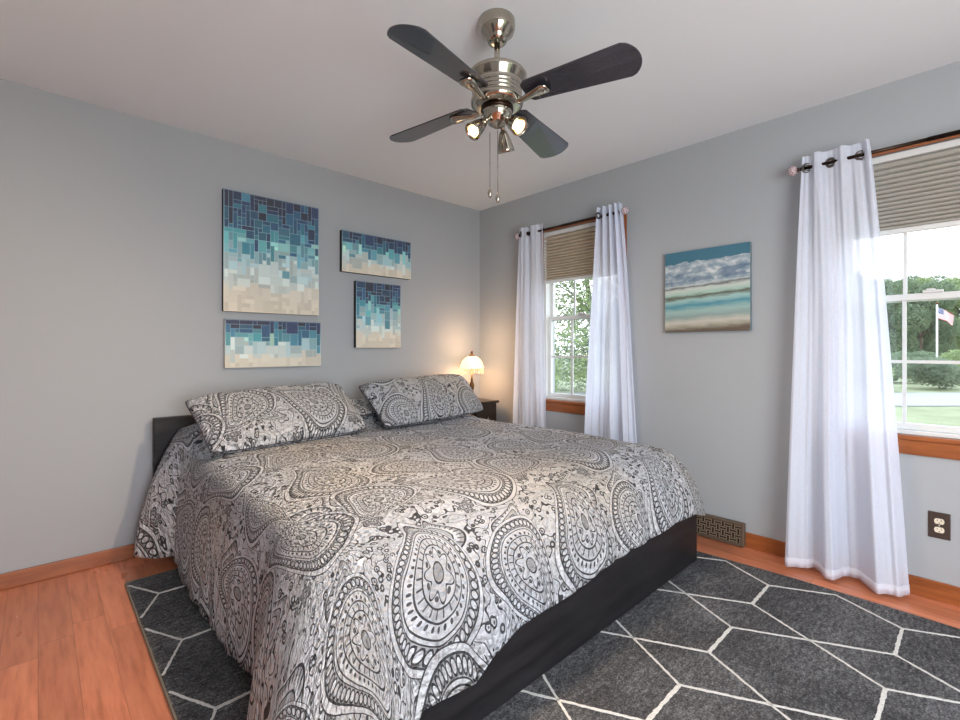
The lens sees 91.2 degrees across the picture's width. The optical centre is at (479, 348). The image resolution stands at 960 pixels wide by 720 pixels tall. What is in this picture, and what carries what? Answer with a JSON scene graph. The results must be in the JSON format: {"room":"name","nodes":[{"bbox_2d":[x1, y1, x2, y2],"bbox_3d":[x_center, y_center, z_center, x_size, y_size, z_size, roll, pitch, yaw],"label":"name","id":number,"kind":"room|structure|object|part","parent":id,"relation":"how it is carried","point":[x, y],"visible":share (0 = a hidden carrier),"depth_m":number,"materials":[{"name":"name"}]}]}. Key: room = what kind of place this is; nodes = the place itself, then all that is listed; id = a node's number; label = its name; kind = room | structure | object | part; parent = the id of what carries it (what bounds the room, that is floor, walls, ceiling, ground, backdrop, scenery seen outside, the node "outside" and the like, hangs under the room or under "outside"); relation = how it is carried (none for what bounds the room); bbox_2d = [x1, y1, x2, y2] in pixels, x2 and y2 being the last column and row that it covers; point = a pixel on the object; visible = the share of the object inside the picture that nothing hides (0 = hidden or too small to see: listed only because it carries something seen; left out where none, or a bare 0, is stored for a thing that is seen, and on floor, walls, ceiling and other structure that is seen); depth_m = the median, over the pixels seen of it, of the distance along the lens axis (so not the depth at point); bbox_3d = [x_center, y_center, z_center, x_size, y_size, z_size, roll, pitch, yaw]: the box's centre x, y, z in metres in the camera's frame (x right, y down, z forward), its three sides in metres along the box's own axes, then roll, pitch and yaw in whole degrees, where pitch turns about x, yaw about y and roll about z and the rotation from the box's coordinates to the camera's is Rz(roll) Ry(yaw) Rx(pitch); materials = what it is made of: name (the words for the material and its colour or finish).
{"room":"bedroom","nodes":[
{"label":"bedroom","id":0,"kind":"room"},
{"bbox_2d":[0,79,479,573],"bbox_3d":[-1.604,-0.070,2.987,4.555,2.440,0.150,0,0,-43],"label":"wall","id":1,"kind":"structure","parent":0,"point":[112,316],"depth_m":2.57,"materials":[{"name":"grey paint"}]},
{"bbox_2d":[0,543,134,590],"bbox_3d":[-1.553,1.111,2.923,4.241,0.078,0.013,0,0,-43],"label":"baseboard","id":2,"kind":"structure","parent":1,"relation":"attached to","point":[12,579],"depth_m":2.39,"materials":[{"name":"brown wood"}]},
{"bbox_2d":[222,188,318,315],"bbox_3d":[-1.358,-0.608,3.089,0.605,0.750,0.036,0,0,-43],"label":"canvas painting","id":3,"kind":"object","parent":1,"relation":"attached to","point":[270,246],"visible":1,"depth_m":3.05,"materials":[{"name":"fabric"}]},
{"bbox_2d":[223,319,320,367],"bbox_3d":[-1.350,-0.035,3.098,0.610,0.301,0.035,0,0,-43],"label":"canvas painting","id":4,"kind":"object","parent":1,"relation":"attached to","point":[246,343],"visible":1,"depth_m":3.06,"materials":[{"name":"fabric"}]},
{"bbox_2d":[340,230,410,279],"bbox_3d":[-0.792,-0.714,3.620,0.601,0.300,0.038,0,0,-43],"label":"canvas painting","id":5,"kind":"object","parent":1,"relation":"attached to","point":[360,253],"visible":1,"depth_m":3.58,"materials":[{"name":"fabric"}]},
{"bbox_2d":[354,281,400,347],"bbox_3d":[-0.787,-0.259,3.625,0.391,0.496,0.038,0,0,-43],"label":"canvas painting","id":6,"kind":"object","parent":1,"relation":"attached to","point":[377,306],"visible":1,"depth_m":3.60,"materials":[{"name":"fabric"}]},
{"bbox_2d":[0,0,959,210],"bbox_3d":[0.126,-1.350,1.147,4.555,0.120,5.200,0,0,-43],"label":"ceiling","id":7,"kind":"structure","parent":0,"point":[321,83],"depth_m":2.15,"materials":[{"name":"white paint"}]},
{"bbox_2d":[387,8,641,202],"bbox_3d":[0.067,-0.928,1.845,0.838,0.723,0.838,0,0,-10],"label":"ceiling fan","id":8,"kind":"object","parent":7,"relation":"hanging from","point":[496,84],"visible":1,"depth_m":1.75,"materials":[{"name":"silver metal"}]},
{"bbox_3d":[-0.212,-0.961,2.038,0.435,0.047,0.149,0,0,35],"label":"blade","id":9,"kind":"part","parent":8,"relation":"part of","materials":[{"name":"black wood"}]},
{"bbox_3d":[-0.126,-0.961,1.566,0.149,0.047,0.435,0,0,35],"label":"blade","id":10,"kind":"part","parent":8,"relation":"part of","materials":[{"name":"black wood"}]},
{"bbox_3d":[0.039,-0.614,1.845,0.018,0.041,0.018,0,0,-43],"label":"pull knob","id":11,"kind":"part","parent":8,"relation":"part of","materials":[{"name":"silver metal"}]},
{"bbox_3d":[0.069,-0.728,1.825,0.005,0.244,0.005,0,0,-21],"label":"pull chain","id":12,"kind":"part","parent":8,"relation":"part of","materials":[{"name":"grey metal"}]},
{"bbox_3d":[0.069,-0.588,1.825,0.018,0.041,0.018,0,0,-43],"label":"pull knob","id":13,"kind":"part","parent":8,"relation":"part of","materials":[{"name":"silver metal"}]},
{"bbox_3d":[0.127,-0.853,1.778,0.038,0.044,0.046,0,0,-43],"label":"bulb","id":14,"kind":"part","parent":8,"relation":"part of","materials":[{"name":"beige glass"}]},
{"bbox_3d":[0.260,-0.961,2.124,0.149,0.047,0.435,0,0,35],"label":"blade","id":15,"kind":"part","parent":8,"relation":"part of","materials":[{"name":"black wood"}]},
{"bbox_3d":[0.346,-0.961,1.652,0.435,0.047,0.149,0,0,35],"label":"blade","id":16,"kind":"part","parent":8,"relation":"part of","materials":[{"name":"black wood"}]},
{"bbox_2d":[0,535,959,719],"bbox_3d":[0.126,1.210,1.147,4.555,0.120,5.200,0,0,-43],"label":"floor","id":17,"kind":"structure","parent":0,"point":[73,646],"depth_m":1.87,"materials":[{"name":"brown wood"}]},
{"bbox_2d":[471,398,498,420],"bbox_3d":[-0.028,0.800,4.128,0.280,0.700,0.306,0,0,-43],"label":"nightstand","id":18,"kind":"object","parent":17,"relation":"on","point":[489,406],"visible":0.17,"depth_m":4.06,"materials":[{"name":"brown wood"}]},
{"bbox_2d":[460,351,483,389],"bbox_3d":[-0.070,0.233,4.079,0.207,0.434,0.207,0,0,-43],"label":"table lamp","id":19,"kind":"object","parent":18,"relation":"on","point":[471,362],"visible":0.97,"depth_m":4.02,"materials":[{"name":"gold metal"}]},
{"bbox_3d":[-0.070,0.273,4.079,0.044,0.245,0.044,0,0,-43],"label":"stem","id":20,"kind":"part","parent":19,"relation":"part of","materials":[{"name":"gold metal"}]},
{"bbox_3d":[-0.070,0.115,4.079,0.207,0.106,0.207,0,0,-43],"label":"lamp shade","id":21,"kind":"part","parent":19,"relation":"part of","materials":[{"name":"white"}]},
{"bbox_3d":[0.052,0.595,4.040,0.236,0.230,0.016,0,0,-43],"label":"drawer","id":22,"kind":"part","parent":18,"relation":"part of","materials":[{"name":"brown wood"}]},
{"bbox_2d":[125,551,959,719],"bbox_3d":[0.207,1.144,2.003,2.434,0.011,3.076,0,0,-43],"label":"area rug","id":23,"kind":"object","parent":17,"relation":"on","point":[722,639],"visible":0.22,"depth_m":1.73,"materials":[{"name":"grey carpet"}]},
{"bbox_2d":[153,415,696,719],"bbox_3d":[-0.325,0.761,2.583,2.135,0.753,2.120,0,0,-43],"label":"frame","id":24,"kind":"object","parent":23,"relation":"on","point":[551,636],"visible":0.17,"depth_m":1.80,"materials":[{"name":"black wood"}]},
{"bbox_3d":[-1.035,0.761,3.339,2.135,0.753,0.047,0,0,-43],"label":"headboard","id":25,"kind":"part","parent":24,"relation":"part of","materials":[{"name":"black wood"}]},
{"bbox_2d":[358,454,673,565],"bbox_3d":[-0.296,0.729,2.611,1.945,0.328,1.970,0,0,-43],"label":"mattress","id":26,"kind":"object","parent":24,"relation":"on","point":[360,561],"visible":0.16,"depth_m":1.27,"materials":[{"name":"white fabric"}]},
{"bbox_2d":[133,414,704,719],"bbox_3d":[-0.281,0.774,2.476,2.298,0.698,2.208,0,0,-43],"label":"quilt","id":27,"kind":"object","parent":26,"relation":"on","point":[467,529],"visible":0.92,"depth_m":1.63,"materials":[{"name":"fabric"}]},
{"bbox_2d":[185,383,365,452],"bbox_3d":[-1.106,0.368,2.671,0.930,0.317,0.359,0,0,-43],"label":"pillow","id":28,"kind":"object","parent":27,"relation":"on","point":[255,418],"visible":0.99,"depth_m":2.53,"materials":[{"name":"fabric"}]},
{"bbox_2d":[350,397,375,415],"bbox_3d":[-0.736,0.398,3.323,0.827,0.105,0.250,0,0,-43],"label":"pillow","id":29,"kind":"object","parent":27,"relation":"on","point":[363,407],"visible":0.15,"depth_m":3.18,"materials":[{"name":"fabric"}]},
{"bbox_2d":[359,374,483,426],"bbox_3d":[-0.369,0.355,3.425,0.301,0.321,1.010,0,0,43],"label":"pillow","id":30,"kind":"object","parent":27,"relation":"on","point":[398,402],"visible":1,"depth_m":3.26,"materials":[{"name":"fabric"}]},
{"bbox_3d":[0.415,0.994,1.845,2.043,0.288,0.030,0,0,-43],"label":"foot rail","id":31,"kind":"part","parent":24,"relation":"part of","materials":[{"name":"black wood"}]},
{"bbox_2d":[697,513,745,546],"bbox_3d":[1.411,1.076,2.836,0.040,0.132,0.338,0,0,-43],"label":"floor vent","id":32,"kind":"object","parent":17,"relation":"in","point":[729,531],"visible":0.7,"depth_m":2.79,"materials":[{"name":"brown metal"}]},
{"bbox_2d":[480,61,959,586],"bbox_3d":[1.782,-0.070,2.601,0.150,2.440,5.050,0,0,-43],"label":"wall","id":33,"kind":"structure","parent":0,"point":[719,402],"depth_m":2.80,"materials":[{"name":"grey paint"}]},
{"bbox_2d":[515,207,628,238],"bbox_3d":[0.676,-0.933,3.573,0.131,0.062,1.026,0,0,-43],"label":"curtain rod","id":34,"kind":"object","parent":33,"relation":"attached to","point":[624,210],"visible":0.73,"depth_m":3.48,"materials":[{"name":"brown metal"}]},
{"bbox_2d":[513,224,545,427],"bbox_3d":[0.400,0.071,3.801,0.078,2.122,0.369,0,0,-43],"label":"curtain","id":35,"kind":"object","parent":34,"relation":"hanging from","point":[529,398],"visible":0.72,"depth_m":3.80,"materials":[{"name":"white fabric"}]},
{"bbox_3d":[0.647,-0.938,3.546,0.021,0.021,0.900,0,0,-43],"label":"rod","id":36,"kind":"part","parent":34,"relation":"part of","materials":[{"name":"brown metal"}]},
{"bbox_2d":[584,202,636,442],"bbox_3d":[0.896,0.069,3.263,0.473,2.127,0.094,0,0,41],"label":"curtain","id":37,"kind":"object","parent":34,"relation":"hanging from","point":[609,404],"visible":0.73,"depth_m":3.24,"materials":[{"name":"white fabric"}]},
{"bbox_2d":[544,214,626,414],"bbox_3d":[0.784,-0.238,3.605,0.130,1.471,0.832,0,0,-43],"label":"window","id":38,"kind":"structure","parent":33,"relation":"in","point":[572,403],"depth_m":3.76,"materials":[{"name":"white plastic"}]},
{"bbox_3d":[0.795,-0.272,3.616,0.098,1.353,0.700,0,0,-43],"label":"frame","id":39,"kind":"part","parent":38,"relation":"part of","materials":[{"name":"white plastic"}]},
{"bbox_3d":[0.754,0.416,3.578,0.050,0.022,0.832,0,0,-43],"label":"sill","id":40,"kind":"part","parent":38,"relation":"part of","materials":[{"name":"brown wood"}]},
{"bbox_3d":[0.794,0.061,3.615,0.030,0.649,0.652,0,0,-43],"label":"sash","id":41,"kind":"part","parent":38,"relation":"part of","materials":[{"name":"white plastic"}]},
{"bbox_2d":[544,221,595,283],"bbox_3d":[0.769,-0.739,3.591,0.030,0.413,0.692,0,0,-43],"label":"cellular shade","id":42,"kind":"object","parent":38,"relation":"attached to","point":[570,251],"visible":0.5,"depth_m":3.65,"materials":[{"name":"beige fabric"}]},
{"bbox_3d":[0.768,-0.544,3.591,0.028,0.024,0.692,0,0,-43],"label":"rail","id":43,"kind":"part","parent":42,"relation":"part of","materials":[{"name":"white plastic"}]},
{"bbox_3d":[0.753,-0.961,3.577,0.012,0.026,0.700,0,0,-43],"label":"head casing","id":44,"kind":"part","parent":38,"relation":"part of","materials":[{"name":"brown wood"}]},
{"bbox_3d":[0.817,-0.577,3.636,0.030,0.694,0.652,0,0,-43],"label":"sash","id":45,"kind":"part","parent":38,"relation":"part of","materials":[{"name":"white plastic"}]},
{"bbox_3d":[0.754,-0.284,3.577,0.012,1.379,0.792,0,0,-43],"label":"casing","id":46,"kind":"part","parent":38,"relation":"part of","materials":[{"name":"brown wood"}]},
{"bbox_2d":[665,242,751,332],"bbox_3d":[1.388,-0.362,2.887,0.031,0.508,0.500,0,0,-43],"label":"seascape painting","id":47,"kind":"object","parent":33,"relation":"attached to","point":[707,289],"visible":1,"depth_m":2.86,"materials":[{"name":"fabric"}]},
{"bbox_2d":[744,532,959,606],"bbox_3d":[1.671,1.107,2.600,0.013,0.086,4.900,0,0,-43],"label":"baseboard","id":48,"kind":"structure","parent":33,"relation":"attached to","point":[939,591],"depth_m":2.19,"materials":[{"name":"brown wood"}]},
{"bbox_2d":[787,129,959,175],"bbox_3d":[2.067,-0.933,2.093,0.131,0.062,1.184,0,0,-43],"label":"curtain rod","id":49,"kind":"object","parent":33,"relation":"attached to","point":[792,171],"visible":0.88,"depth_m":2.19,"materials":[{"name":"brown metal"}]},
{"bbox_2d":[785,139,909,596],"bbox_3d":[1.787,0.066,2.313,0.119,2.132,0.478,0,0,-43],"label":"curtain","id":50,"kind":"object","parent":49,"relation":"hanging from","point":[845,514],"visible":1,"depth_m":2.33,"materials":[{"name":"white fabric"}]},
{"bbox_2d":[872,134,959,459],"bbox_3d":[2.112,-0.238,2.191,0.130,1.471,0.832,0,0,-43],"label":"window","id":51,"kind":"structure","parent":33,"relation":"in","point":[944,447],"depth_m":2.21,"materials":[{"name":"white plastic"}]},
{"bbox_2d":[872,138,959,236],"bbox_3d":[2.098,-0.750,2.178,0.030,0.390,0.692,0,0,-43],"label":"cellular shade","id":52,"kind":"object","parent":51,"relation":"attached to","point":[918,189],"visible":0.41,"depth_m":2.20,"materials":[{"name":"beige fabric"}]},
{"bbox_3d":[2.097,-0.567,2.177,0.028,0.024,0.692,0,0,-43],"label":"rail","id":53,"kind":"part","parent":52,"relation":"part of","materials":[{"name":"white plastic"}]},
{"bbox_3d":[2.082,-0.961,2.163,0.012,0.026,0.700,0,0,-43],"label":"head casing","id":54,"kind":"part","parent":51,"relation":"part of","materials":[{"name":"brown wood"}]},
{"bbox_3d":[2.146,-0.577,2.223,0.030,0.694,0.652,0,0,-43],"label":"sash","id":55,"kind":"part","parent":51,"relation":"part of","materials":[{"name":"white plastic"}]},
{"bbox_3d":[2.123,0.061,2.201,0.030,0.649,0.652,0,0,-43],"label":"sash","id":56,"kind":"part","parent":51,"relation":"part of","materials":[{"name":"white plastic"}]},
{"bbox_3d":[2.124,-0.272,2.202,0.098,1.353,0.700,0,0,-43],"label":"frame","id":57,"kind":"part","parent":51,"relation":"part of","materials":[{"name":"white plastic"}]},
{"bbox_3d":[2.083,0.416,2.164,0.050,0.022,0.832,0,0,-43],"label":"sill","id":58,"kind":"part","parent":51,"relation":"part of","materials":[{"name":"brown wood"}]},
{"bbox_2d":[928,511,950,540],"bbox_3d":[2.099,0.807,2.148,0.009,0.120,0.074,0,0,-43],"label":"wall outlet","id":59,"kind":"object","parent":33,"relation":"attached to","point":[939,524],"visible":1,"depth_m":2.14,"materials":[{"name":"brown plastic"}]},
{"bbox_2d":[934,518,943,524],"bbox_3d":[2.097,0.787,2.146,0.002,0.025,0.034,0,0,-43],"label":"socket","id":60,"kind":"object","parent":59,"relation":"attached to","point":[937,521],"depth_m":2.15,"materials":[{"name":"beige plastic"}]},
{"bbox_2d":[934,527,943,532],"bbox_3d":[2.097,0.827,2.146,0.002,0.025,0.034,0,0,-43],"label":"socket","id":61,"kind":"object","parent":59,"relation":"attached to","point":[936,529],"depth_m":2.15,"materials":[{"name":"beige plastic"}]},
{"label":"outside","id":62,"kind":"structure","parent":0,"visible":0},
{"bbox_2d":[555,358,959,426],"bbox_3d":[18.216,1.850,17.123,170.000,0.200,120.000,0,0,-43],"label":"lawn","id":63,"kind":"structure","parent":62,"point":[933,415],"depth_m":13.82,"materials":[{"name":"green plant"}]},
{"bbox_2d":[555,279,591,390],"bbox_3d":[4.416,-2.131,18.817,3.940,8.323,4.477,0,0,-32],"label":"leafy tree","id":64,"kind":"object","parent":63,"relation":"on","point":[589,309],"visible":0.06,"depth_m":18.31,"materials":[{"name":"green leaves"},{"name":"bark"}]},
{"bbox_2d":[555,278,592,391],"bbox_3d":[1.230,-1.238,11.084,2.918,6.000,3.616,0,0,44],"label":"leafy tree","id":65,"kind":"object","parent":63,"relation":"on","point":[579,299],"visible":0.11,"depth_m":11.06,"materials":[{"name":"green plant"}]},
{"bbox_2d":[565,393,959,405],"bbox_3d":[22.436,1.730,16.400,59.042,0.020,4.200,0,0,0],"label":"road","id":66,"kind":"structure","parent":63,"relation":"on","point":[913,399],"depth_m":16.01,"materials":[{"name":"grey asphalt"}]},
{"bbox_2d":[884,277,917,350],"bbox_3d":[34.821,-2.099,41.018,4.671,8.517,5.346,0,0,-42],"label":"leafy tree","id":67,"kind":"object","parent":63,"relation":"on","point":[888,281],"visible":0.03,"depth_m":39.34,"materials":[{"name":"green plant"}]},
{"bbox_2d":[887,275,919,325],"bbox_3d":[51.757,-3.558,58.192,6.267,11.075,5.704,0,0,32],"label":"leafy tree","id":68,"kind":"object","parent":63,"relation":"on","point":[911,276],"visible":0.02,"depth_m":57.01,"materials":[{"name":"plant"}]},
{"bbox_2d":[891,354,921,380],"bbox_3d":[21.149,1.142,24.176,2.808,1.797,2.967,0,0,-28],"label":"shrub","id":69,"kind":"object","parent":63,"relation":"on","point":[893,356],"visible":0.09,"depth_m":23.76,"materials":[{"name":"green plant"}]},
{"bbox_2d":[891,350,935,359],"bbox_3d":[26.477,1.071,28.969,3.323,2.013,3.145,0,0,19],"label":"shrub","id":70,"kind":"object","parent":63,"relation":"on","point":[927,354],"visible":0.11,"depth_m":28.32,"materials":[{"name":"green plant"}]},
{"bbox_2d":[901,277,939,353],"bbox_3d":[46.197,-2.847,48.853,5.611,9.230,5.762,0,0,22],"label":"leafy tree","id":71,"kind":"object","parent":63,"relation":"on","point":[921,280],"visible":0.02,"depth_m":47.76,"materials":[{"name":"green plant"}]},
{"bbox_2d":[886,277,959,356],"bbox_3d":[31.646,-1.599,33.947,4.651,7.411,4.064,0,0,-20],"label":"leafy tree","id":72,"kind":"object","parent":63,"relation":"on","point":[925,327],"visible":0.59,"depth_m":33.28,"materials":[{"name":"green plant"}]},
{"bbox_2d":[895,357,959,388],"bbox_3d":[20.010,1.059,20.540,3.372,1.481,2.163,0,0,-25],"label":"shrub","id":73,"kind":"object","parent":63,"relation":"on","point":[936,374],"visible":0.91,"depth_m":20.03,"materials":[{"name":"green plant"}]},
{"bbox_2d":[923,276,959,358],"bbox_3d":[43.244,-2.633,42.050,5.494,8.801,5.350,0,0,44],"label":"leafy tree","id":74,"kind":"object","parent":63,"relation":"on","point":[953,310],"visible":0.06,"depth_m":41.92,"materials":[{"name":"green plant"}]},
{"bbox_2d":[935,302,953,357],"bbox_3d":[26.740,-0.480,27.054,1.137,4.460,0.164,0,0,-6],"label":"flagpole","id":75,"kind":"object","parent":63,"relation":"on","point":[942,314],"visible":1,"depth_m":27.03,"materials":[{"name":"white metal"}]},
{"bbox_2d":[929,274,959,317],"bbox_3d":[57.798,-3.498,57.957,6.634,11.614,7.823,0,0,25],"label":"leafy tree","id":76,"kind":"object","parent":63,"relation":"on","point":[933,277],"visible":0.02,"depth_m":57.68,"materials":[{"name":"green plant"}]},
{"bbox_2d":[939,349,959,372],"bbox_3d":[25.632,0.958,23.960,2.790,1.946,3.027,0,0,3],"label":"shrub","id":77,"kind":"object","parent":63,"relation":"on","point":[946,355],"visible":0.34,"depth_m":24.61,"materials":[{"name":"green plant"}]},
{"bbox_2d":[954,286,959,357],"bbox_3d":[37.634,-2.098,34.156,4.824,7.728,4.698,0,0,-24],"label":"leafy tree","id":78,"kind":"object","parent":63,"relation":"on","point":[957,319],"visible":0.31,"depth_m":35.17,"materials":[{"name":"green plant"}]}
]}

